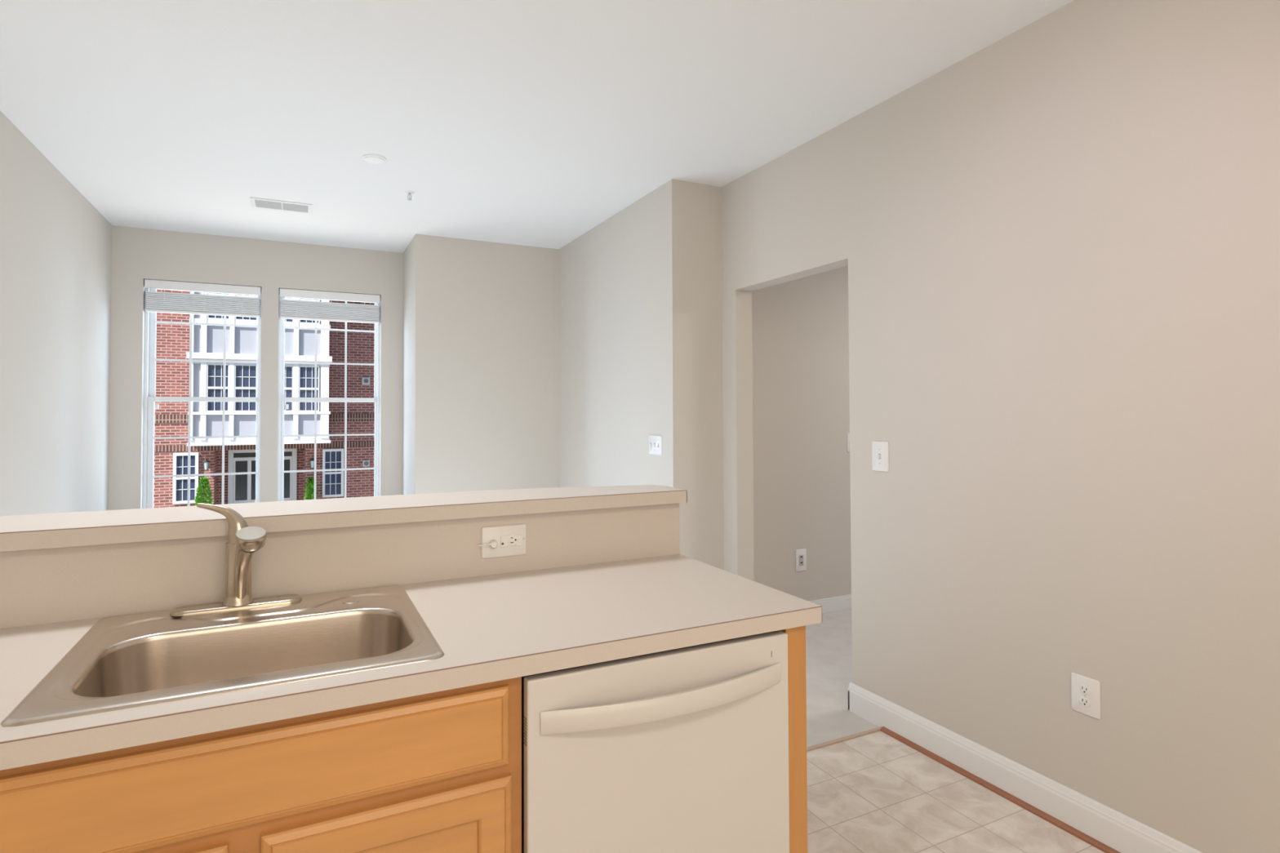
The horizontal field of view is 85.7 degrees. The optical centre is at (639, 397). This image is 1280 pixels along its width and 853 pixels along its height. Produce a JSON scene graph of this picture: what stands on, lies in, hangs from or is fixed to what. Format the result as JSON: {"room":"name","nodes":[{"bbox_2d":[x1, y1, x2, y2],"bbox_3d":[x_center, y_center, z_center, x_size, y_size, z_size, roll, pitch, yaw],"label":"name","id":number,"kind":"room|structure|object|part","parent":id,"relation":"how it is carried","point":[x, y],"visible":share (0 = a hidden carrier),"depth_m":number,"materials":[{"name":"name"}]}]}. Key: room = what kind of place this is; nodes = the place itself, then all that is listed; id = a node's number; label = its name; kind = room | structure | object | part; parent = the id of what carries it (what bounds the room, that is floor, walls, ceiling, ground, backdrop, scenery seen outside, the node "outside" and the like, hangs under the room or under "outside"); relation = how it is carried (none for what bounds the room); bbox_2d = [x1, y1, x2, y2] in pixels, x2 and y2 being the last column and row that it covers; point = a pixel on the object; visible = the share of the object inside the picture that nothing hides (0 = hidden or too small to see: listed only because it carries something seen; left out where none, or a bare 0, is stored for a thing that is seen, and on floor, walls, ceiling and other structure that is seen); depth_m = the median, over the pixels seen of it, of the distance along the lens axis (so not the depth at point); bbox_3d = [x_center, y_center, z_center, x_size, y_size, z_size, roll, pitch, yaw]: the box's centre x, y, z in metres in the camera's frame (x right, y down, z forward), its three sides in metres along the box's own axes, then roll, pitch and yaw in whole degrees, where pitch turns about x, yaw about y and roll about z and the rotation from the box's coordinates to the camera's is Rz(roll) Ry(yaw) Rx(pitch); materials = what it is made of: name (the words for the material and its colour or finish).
{"room":"kitchen","nodes":[
{"label":"kitchen","id":0,"kind":"room"},
{"bbox_2d":[0,111,111,515],"bbox_3d":[-2.042,0.096,1.299,0.150,2.801,8.350,0,-1,-27],"label":"wall","id":1,"kind":"structure","parent":0,"point":[55,246],"depth_m":3.67,"materials":[{"name":"paint"}]},
{"bbox_2d":[108,225,403,510],"bbox_3d":[-2.895,0.186,5.388,1.973,2.801,0.170,0,-1,-27],"label":"wall","id":2,"kind":"structure","parent":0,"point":[138,254],"depth_m":5.29,"materials":[{"name":"paint"}]},
{"bbox_2d":[142,288,261,508],"bbox_3d":[-3.273,0.041,5.192,0.749,1.787,0.149,0,-1,-27],"label":"window","id":3,"kind":"structure","parent":2,"relation":"attached to","point":[150,318],"depth_m":5.14,"materials":[{"name":"white plastic"}]},
{"bbox_3d":[-3.279,0.451,5.198,0.705,0.906,0.030,0,-1,-27],"label":"sash","id":4,"kind":"part","parent":3,"relation":"part of","materials":[{"name":"white plastic"}]},
{"bbox_3d":[-3.296,-0.398,5.246,0.705,0.864,0.030,0,-1,-27],"label":"sash","id":5,"kind":"part","parent":3,"relation":"part of","materials":[{"name":"glass"}]},
{"bbox_2d":[144,278,261,317],"bbox_3d":[-3.257,-0.737,5.172,0.737,0.234,0.061,0,-1,-27],"label":"window blind","id":6,"kind":"object","parent":2,"relation":"attached to","point":[156,301],"visible":1,"depth_m":5.15,"materials":[{"name":"white plastic"}]},
{"bbox_3d":[-3.259,-0.629,5.173,0.729,0.018,0.048,0,-1,-27],"label":"rail","id":7,"kind":"part","parent":6,"relation":"part of","materials":[{"name":"white plastic"}]},
{"bbox_2d":[277,288,380,501],"bbox_3d":[-2.498,0.046,5.579,0.749,1.787,0.149,0,-1,-27],"label":"window","id":8,"kind":"structure","parent":2,"relation":"attached to","point":[282,399],"depth_m":5.59,"materials":[{"name":"white plastic"}]},
{"bbox_3d":[-2.504,0.457,5.585,0.705,0.906,0.030,0,-1,-27],"label":"sash","id":9,"kind":"part","parent":8,"relation":"part of","materials":[{"name":"white plastic"}]},
{"bbox_3d":[-2.522,-0.393,5.632,0.705,0.864,0.030,0,-1,-27],"label":"sash","id":10,"kind":"part","parent":8,"relation":"part of","materials":[{"name":"white plastic"}]},
{"bbox_2d":[279,288,380,324],"bbox_3d":[-2.483,-0.731,5.559,0.737,0.234,0.061,0,-1,-27],"label":"window blind","id":11,"kind":"object","parent":2,"relation":"attached to","point":[296,309],"visible":1,"depth_m":5.53,"materials":[{"name":"white plastic"}]},
{"bbox_3d":[-2.484,-0.623,5.559,0.729,0.018,0.048,0,-1,-27],"label":"rail","id":12,"kind":"part","parent":11,"relation":"part of","materials":[{"name":"white plastic"}]},
{"bbox_2d":[402,234,559,494],"bbox_3d":[-1.220,0.190,5.840,1.430,2.801,0.856,0,-1,-27],"label":"wall","id":13,"kind":"structure","parent":0,"point":[481,318],"depth_m":5.39,"materials":[{"name":"paint"}]},
{"bbox_2d":[0,0,1074,253],"bbox_3d":[0.837,-1.346,2.685,6.522,0.120,8.401,0,-1,-27],"label":"ceiling","id":14,"kind":"structure","parent":0,"point":[524,122],"depth_m":2.92,"materials":[{"name":"white paint"}]},
{"bbox_2d":[249,196,312,213],"bbox_3d":[-2.302,-1.233,4.447,0.350,0.007,0.220,0,-1,-27],"label":"ceiling vent","id":15,"kind":"object","parent":14,"relation":"in","point":[256,202],"visible":1,"depth_m":4.43,"materials":[{"name":"white plastic"}]},
{"bbox_2d":[362,154,386,164],"bbox_3d":[-1.393,-1.247,3.628,0.120,0.021,0.120,0,-1,-27],"label":"smoke detector","id":16,"kind":"object","parent":14,"relation":"attached to","point":[371,158],"visible":1,"depth_m":3.60,"materials":[{"name":"white plastic"}]},
{"bbox_2d":[404,190,414,200],"bbox_3d":[-1.394,-1.221,4.187,0.060,0.049,0.060,0,-1,-27],"label":"sprinkler","id":17,"kind":"object","parent":14,"relation":"attached to","point":[409,192],"visible":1,"depth_m":4.18,"materials":[{"name":"white plastic"}]},
{"bbox_2d":[558,178,724,569],"bbox_3d":[-0.081,0.165,4.866,0.339,2.801,1.904,0,-1,-27],"label":"wall","id":18,"kind":"structure","parent":0,"point":[640,291],"depth_m":4.17,"materials":[{"name":"paint"}]},
{"bbox_2d":[648,435,662,455],"bbox_3d":[0.090,0.286,4.124,0.016,0.116,0.166,0,-1,-27],"label":"light switch","id":19,"kind":"object","parent":18,"relation":"attached to","point":[655,441],"visible":1,"depth_m":4.11,"materials":[{"name":"white plastic"}]},
{"bbox_2d":[751,265,851,600],"bbox_3d":[1.702,0.160,4.970,2.715,2.801,0.120,0,-1,-27],"label":"wall","id":20,"kind":"structure","parent":0,"point":[800,326],"depth_m":4.60,"materials":[{"name":"paint"}]},
{"bbox_2d":[795,548,806,572],"bbox_3d":[1.070,1.079,4.562,0.090,0.145,0.008,0,-1,-27],"label":"wall outlet","id":21,"kind":"object","parent":20,"relation":"attached to","point":[800,554],"visible":1,"depth_m":4.56,"materials":[{"name":"white plastic"}]},
{"bbox_2d":[799,555,803,565],"bbox_3d":[1.071,1.079,4.560,0.036,0.070,0.003,0,-1,-27],"label":"receptacle","id":22,"kind":"object","parent":21,"relation":"attached to","point":[801,557],"depth_m":4.56,"materials":[{"name":"grey plastic"}]},
{"bbox_2d":[808,594,851,613],"bbox_3d":[1.737,1.407,4.884,2.715,0.096,0.014,0,-1,-27],"label":"baseboard","id":23,"kind":"structure","parent":20,"relation":"attached to","point":[833,604],"depth_m":4.67,"materials":[{"name":"white paint"}]},
{"bbox_2d":[847,433,849,452],"bbox_3d":[1.481,0.315,4.780,0.094,0.130,0.016,0,-1,-27],"label":"light switch","id":24,"kind":"object","parent":20,"relation":"attached to","point":[848,434],"visible":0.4,"depth_m":4.76,"materials":[{"name":"white plastic"}]},
{"bbox_2d":[805,608,1104,852],"bbox_3d":[0.886,1.442,2.606,6.272,0.064,8.131,0,-1,-27],"label":"floor","id":25,"kind":"structure","parent":0,"point":[873,793],"depth_m":2.44,"materials":[{"name":"tile"}]},
{"bbox_2d":[0,676,521,852],"bbox_3d":[-0.759,0.956,1.355,0.906,0.876,0.638,0,-1,-27],"label":"base cabinet","id":26,"kind":"object","parent":25,"relation":"on","point":[439,771],"visible":0.67,"depth_m":1.12,"materials":[{"name":"brown wood"}]},
{"bbox_3d":[-0.822,0.978,0.977,0.407,0.565,0.019,0,-1,-27],"label":"door","id":27,"kind":"part","parent":26,"relation":"part of","materials":[{"name":"brown wood"}]},
{"bbox_3d":[-0.417,0.981,1.179,0.406,0.565,0.019,0,-1,-27],"label":"door","id":28,"kind":"part","parent":26,"relation":"part of","materials":[{"name":"brown wood"}]},
{"bbox_2d":[521,631,789,852],"bbox_3d":[-0.065,0.966,1.663,0.605,0.864,0.686,0,-1,-27],"label":"dishwasher","id":29,"kind":"object","parent":25,"relation":"on","point":[684,749],"visible":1,"depth_m":1.39,"materials":[{"name":"white metal"}]},
{"bbox_3d":[0.074,0.609,1.387,0.555,0.043,0.052,0,-1,-27],"label":"handle","id":30,"kind":"part","parent":29,"relation":"part of","materials":[{"name":"white plastic"}]},
{"bbox_2d":[774,625,807,852],"bbox_3d":[0.219,0.963,1.850,0.058,0.876,0.631,0,-1,-27],"label":"end panel","id":31,"kind":"object","parent":25,"relation":"on","point":[797,682],"visible":0.06,"depth_m":1.57,"materials":[{"name":"brown wood"}]},
{"bbox_3d":[-1.455,0.951,1.008,0.646,0.876,0.638,0,-1,-27],"label":"base cabinet","id":32,"kind":"object","parent":25,"relation":"on","visible":0},
{"bbox_2d":[0,554,822,770],"bbox_3d":[-0.736,0.499,1.374,2.257,0.038,0.654,0,-1,-27],"label":"countertop","id":33,"kind":"structure","parent":32,"relation":"on","point":[497,627],"depth_m":1.38,"materials":[{"name":"beige laminate"}]},
{"bbox_2d":[0,585,444,727],"bbox_3d":[-0.763,0.572,1.379,0.629,0.196,0.586,0,-1,-27],"label":"sink","id":34,"kind":"object","parent":33,"relation":"in","point":[131,660],"visible":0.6,"depth_m":1.43,"materials":[{"name":"silver metal"}]},
{"bbox_2d":[169,502,302,616],"bbox_3d":[-0.902,0.358,1.549,0.262,0.240,0.134,0,-1,-27],"label":"kitchen faucet","id":35,"kind":"object","parent":33,"relation":"on","point":[243,540],"visible":1,"depth_m":1.55,"materials":[{"name":"silver metal"}]},
{"bbox_3d":[-0.944,0.286,1.570,0.110,0.094,0.050,0,-1,-27],"label":"lever handle","id":36,"kind":"part","parent":35,"relation":"part of","materials":[{"name":"silver metal"}]},
{"bbox_3d":[-0.918,0.474,1.579,0.262,0.009,0.062,0,-1,-27],"label":"deck plate","id":37,"kind":"part","parent":35,"relation":"part of","materials":[{"name":"silver metal"}]},
{"bbox_3d":[-0.882,0.380,1.554,0.048,0.167,0.083,1,-2,-39],"label":"spout","id":38,"kind":"part","parent":35,"relation":"part of","materials":[{"name":"silver metal"}]},
{"bbox_2d":[721,0,1279,852],"bbox_3d":[1.359,0.109,2.489,0.115,2.801,7.445,0,-1,-27],"label":"wall","id":39,"kind":"structure","parent":0,"point":[1059,243],"depth_m":2.27,"materials":[{"name":"paint"}]},
{"bbox_2d":[806,726,881,751],"bbox_3d":[0.524,1.413,2.695,1.180,0.009,0.016,0,-1,-27],"label":"trim","id":40,"kind":"structure","parent":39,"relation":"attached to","point":[877,729],"depth_m":2.85,"materials":[{"name":"beige"}]},
{"bbox_2d":[848,686,850,710],"bbox_3d":[1.008,1.368,3.157,0.131,0.106,0.014,0,-1,-27],"label":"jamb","id":41,"kind":"object","parent":39,"relation":"attached to","point":[849,687],"visible":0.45,"depth_m":3.13,"materials":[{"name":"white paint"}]},
{"bbox_2d":[871,440,888,471],"bbox_3d":[1.038,0.256,2.984,0.016,0.130,0.094,0,-1,-27],"label":"light switch","id":42,"kind":"object","parent":39,"relation":"attached to","point":[880,450],"visible":1,"depth_m":2.98,"materials":[{"name":"white plastic"}]},
{"bbox_2d":[880,726,1120,852],"bbox_3d":[1.993,1.368,1.018,0.016,0.016,4.298,0,-1,-27],"label":"trim","id":43,"kind":"structure","parent":39,"relation":"attached to","point":[1018,802],"depth_m":2.42,"materials":[{"name":"brown wood"}]},
{"bbox_2d":[848,682,1202,852],"bbox_3d":[1.960,1.314,1.120,0.016,0.127,4.508,0,-1,-27],"label":"baseboard","id":44,"kind":"structure","parent":39,"relation":"attached to","point":[1119,832],"depth_m":2.39,"materials":[{"name":"white paint"}]},
{"bbox_2d":[1071,672,1101,719],"bbox_3d":[1.426,0.955,2.206,0.008,0.121,0.090,0,-1,-27],"label":"wall outlet","id":45,"kind":"object","parent":39,"relation":"attached to","point":[1085,691],"visible":1,"depth_m":2.20,"materials":[{"name":"white plastic"}]},
{"bbox_2d":[1079,696,1090,707],"bbox_3d":[1.424,0.974,2.204,0.002,0.028,0.034,0,-1,-27],"label":"receptacle","id":46,"kind":"object","parent":45,"relation":"attached to","point":[1084,701],"depth_m":2.20,"materials":[{"name":"white plastic"}]},
{"bbox_2d":[1079,684,1090,695],"bbox_3d":[1.424,0.935,2.205,0.002,0.028,0.034,0,-1,-27],"label":"receptacle","id":47,"kind":"object","parent":45,"relation":"attached to","point":[1084,689],"depth_m":2.20,"materials":[{"name":"white plastic"}]},
{"bbox_3d":[-0.917,0.863,1.728,2.256,1.078,0.114,0,-1,-27],"label":"wall","id":48,"kind":"structure","parent":0,"visible":0},
{"bbox_2d":[0,502,679,628],"bbox_3d":[-0.887,0.419,1.677,2.257,0.194,0.020,0,-1,-27],"label":"backsplash","id":49,"kind":"structure","parent":48,"relation":"attached to","point":[40,586],"depth_m":1.71,"materials":[{"name":"beige laminate"}]},
{"bbox_2d":[481,524,526,559],"bbox_3d":[-0.375,0.400,1.917,0.127,0.087,0.009,0,-1,-27],"label":"wall outlet","id":50,"kind":"object","parent":49,"relation":"attached to","point":[511,540],"visible":1,"depth_m":1.92,"materials":[{"name":"white plastic"}]},
{"bbox_2d":[478,539,497,548],"bbox_3d":[-0.413,0.403,1.884,0.055,0.023,0.022,0,-1,-27],"label":"plug","id":51,"kind":"object","parent":50,"relation":"attached to","point":[493,544],"visible":1,"depth_m":1.88,"materials":[{"name":"white plastic"}]},
{"bbox_2d":[508,533,518,546],"bbox_3d":[-0.352,0.398,1.925,0.028,0.034,0.002,0,-1,-27],"label":"receptacle","id":52,"kind":"object","parent":50,"relation":"attached to","point":[513,538],"depth_m":1.92,"materials":[{"name":"grey plastic"}]},
{"bbox_2d":[0,484,687,551],"bbox_3d":[-0.934,0.304,1.782,2.265,0.039,0.310,0,-1,-27],"label":"bar","id":53,"kind":"object","parent":48,"relation":"on","point":[59,530],"visible":1,"depth_m":1.74,"materials":[{"name":"beige laminate"}]},
{"label":"outside","id":54,"kind":"structure","parent":0,"visible":0},
{"bbox_3d":[-14.787,4.445,29.592,120.000,0.200,53.669,0,-1,-27],"label":"ground","id":55,"kind":"structure","parent":54,"visible":0},
{"bbox_2d":[194,475,214,505],"bbox_3d":[-11.050,3.034,17.500,0.480,2.081,0.480,0,-1,-27],"label":"evergreen","id":56,"kind":"object","parent":55,"relation":"on","point":[206,486],"visible":0.41,"depth_m":17.47,"materials":[{"name":"green plant"}]},
{"bbox_2d":[153,288,374,507],"bbox_3d":[-10.499,-2.002,21.081,18.000,12.300,6.990,0,-1,-27],"label":"apartment building","id":57,"kind":"structure","parent":55,"relation":"on","point":[172,340],"depth_m":17.98,"materials":[{"name":"red brick"}]},
{"bbox_3d":[-11.582,2.064,17.622,0.405,1.150,0.015,0,-1,-27],"label":"pane","id":58,"kind":"part","parent":57,"relation":"part of","materials":[{"name":"clear glass"}]},
{"bbox_2d":[202,458,209,470],"bbox_3d":[-11.137,1.730,17.760,0.157,0.280,0.210,0,-1,-4],"label":"wall lantern","id":59,"kind":"object","parent":57,"relation":"attached to","point":[206,463],"visible":1,"depth_m":17.69,"materials":[{"name":"grey"}]},
{"bbox_3d":[-10.539,-0.234,17.263,0.433,1.137,0.015,0,-1,-27],"label":"pane","id":60,"kind":"part","parent":57,"relation":"part of","materials":[{"name":"clear glass"}]},
{"bbox_3d":[-10.547,-2.565,17.312,0.433,1.175,0.015,0,-1,-27],"label":"pane","id":61,"kind":"part","parent":57,"relation":"part of","materials":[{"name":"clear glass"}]},
{"bbox_3d":[-10.827,2.268,18.774,0.285,1.071,0.010,0,-1,-27],"label":"pane","id":62,"kind":"part","parent":57,"relation":"part of","materials":[{"name":"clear glass"}]},
{"bbox_3d":[-10.824,2.896,18.761,0.375,2.409,0.050,0,-1,-27],"label":"entrance door","id":63,"kind":"part","parent":57,"relation":"part of","materials":[{"name":"grey"}]},
{"bbox_3d":[-9.999,-0.231,17.532,0.450,1.137,0.015,0,-1,-27],"label":"pane","id":64,"kind":"part","parent":57,"relation":"part of","materials":[{"name":"clear glass"}]},
{"bbox_3d":[-10.007,-2.561,17.581,0.450,1.175,0.015,0,-1,-27],"label":"pane","id":65,"kind":"part","parent":57,"relation":"part of","materials":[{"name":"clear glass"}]},
{"bbox_3d":[-10.509,2.898,18.918,0.330,2.409,0.050,0,-1,-27],"label":"entrance door","id":66,"kind":"part","parent":57,"relation":"part of","materials":[{"name":"grey"}]},
{"bbox_3d":[-10.511,2.270,18.932,0.240,1.071,0.010,0,-1,-27],"label":"pane","id":67,"kind":"part","parent":57,"relation":"part of","materials":[{"name":"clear glass"}]},
{"bbox_3d":[-9.835,-1.152,18.040,3.256,4.734,0.990,0,-1,-27],"label":"cornice","id":68,"kind":"part","parent":57,"relation":"part of","materials":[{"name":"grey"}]},
{"bbox_3d":[-10.364,2.760,18.999,1.661,2.689,0.080,0,-1,-27],"label":"entrance frame","id":69,"kind":"part","parent":57,"relation":"part of","materials":[{"name":"grey"}]},
{"bbox_3d":[-10.368,1.581,19.024,1.421,0.130,0.020,0,-1,-27],"label":"transom pane","id":70,"kind":"part","parent":57,"relation":"part of","materials":[{"name":"clear glass"}]},
{"bbox_3d":[-9.900,2.274,19.236,0.285,1.071,0.010,0,-1,-27],"label":"pane","id":71,"kind":"part","parent":57,"relation":"part of","materials":[{"name":"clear glass"}]},
{"bbox_3d":[-9.898,2.903,19.223,0.375,2.409,0.050,0,-1,-27],"label":"entrance door","id":72,"kind":"part","parent":57,"relation":"part of","materials":[{"name":"grey"}]},
{"bbox_3d":[-9.262,-0.226,17.899,0.455,1.137,0.015,0,-1,-27],"label":"pane","id":73,"kind":"part","parent":57,"relation":"part of","materials":[{"name":"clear glass"}]},
{"bbox_3d":[-8.704,-0.222,18.177,0.433,1.137,0.015,0,-1,-27],"label":"pane","id":74,"kind":"part","parent":57,"relation":"part of","materials":[{"name":"clear glass"}]},
{"bbox_3d":[-8.713,-2.552,18.227,0.433,1.175,0.015,0,-1,-27],"label":"pane","id":75,"kind":"part","parent":57,"relation":"part of","materials":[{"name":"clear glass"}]},
{"bbox_2d":[308,457,314,468],"bbox_3d":[-8.944,1.795,18.852,0.210,0.280,0.157,-1,-2,41],"label":"wall lantern","id":76,"kind":"object","parent":57,"relation":"attached to","point":[312,460],"visible":0.89,"depth_m":18.79,"materials":[{"name":"grey"}]},
{"bbox_3d":[-8.503,2.102,19.158,0.408,1.197,0.015,0,-1,-27],"label":"pane","id":77,"kind":"part","parent":57,"relation":"part of","materials":[{"name":"clear glass"}]},
{"bbox_2d":[361,377,369,384],"bbox_3d":[-7.749,-0.460,19.567,0.210,0.210,0.088,0,-1,-27],"label":"wall vent","id":78,"kind":"object","parent":57,"relation":"attached to","point":[365,380],"visible":1,"depth_m":19.54,"materials":[{"name":"grey metal"}]},
{"bbox_2d":[362,460,369,466],"bbox_3d":[-7.726,1.875,19.524,0.180,0.180,0.088,0,-1,-27],"label":"wall vent","id":79,"kind":"object","parent":57,"relation":"attached to","point":[365,463],"visible":1,"depth_m":19.49,"materials":[{"name":"grey metal"}]},
{"bbox_2d":[303,475,317,499],"bbox_3d":[-8.848,3.107,18.596,0.480,1.966,0.480,0,-1,-27],"label":"evergreen","id":80,"kind":"object","parent":55,"relation":"on","point":[310,482],"visible":0.37,"depth_m":18.54,"materials":[{"name":"green plant"}]}
]}

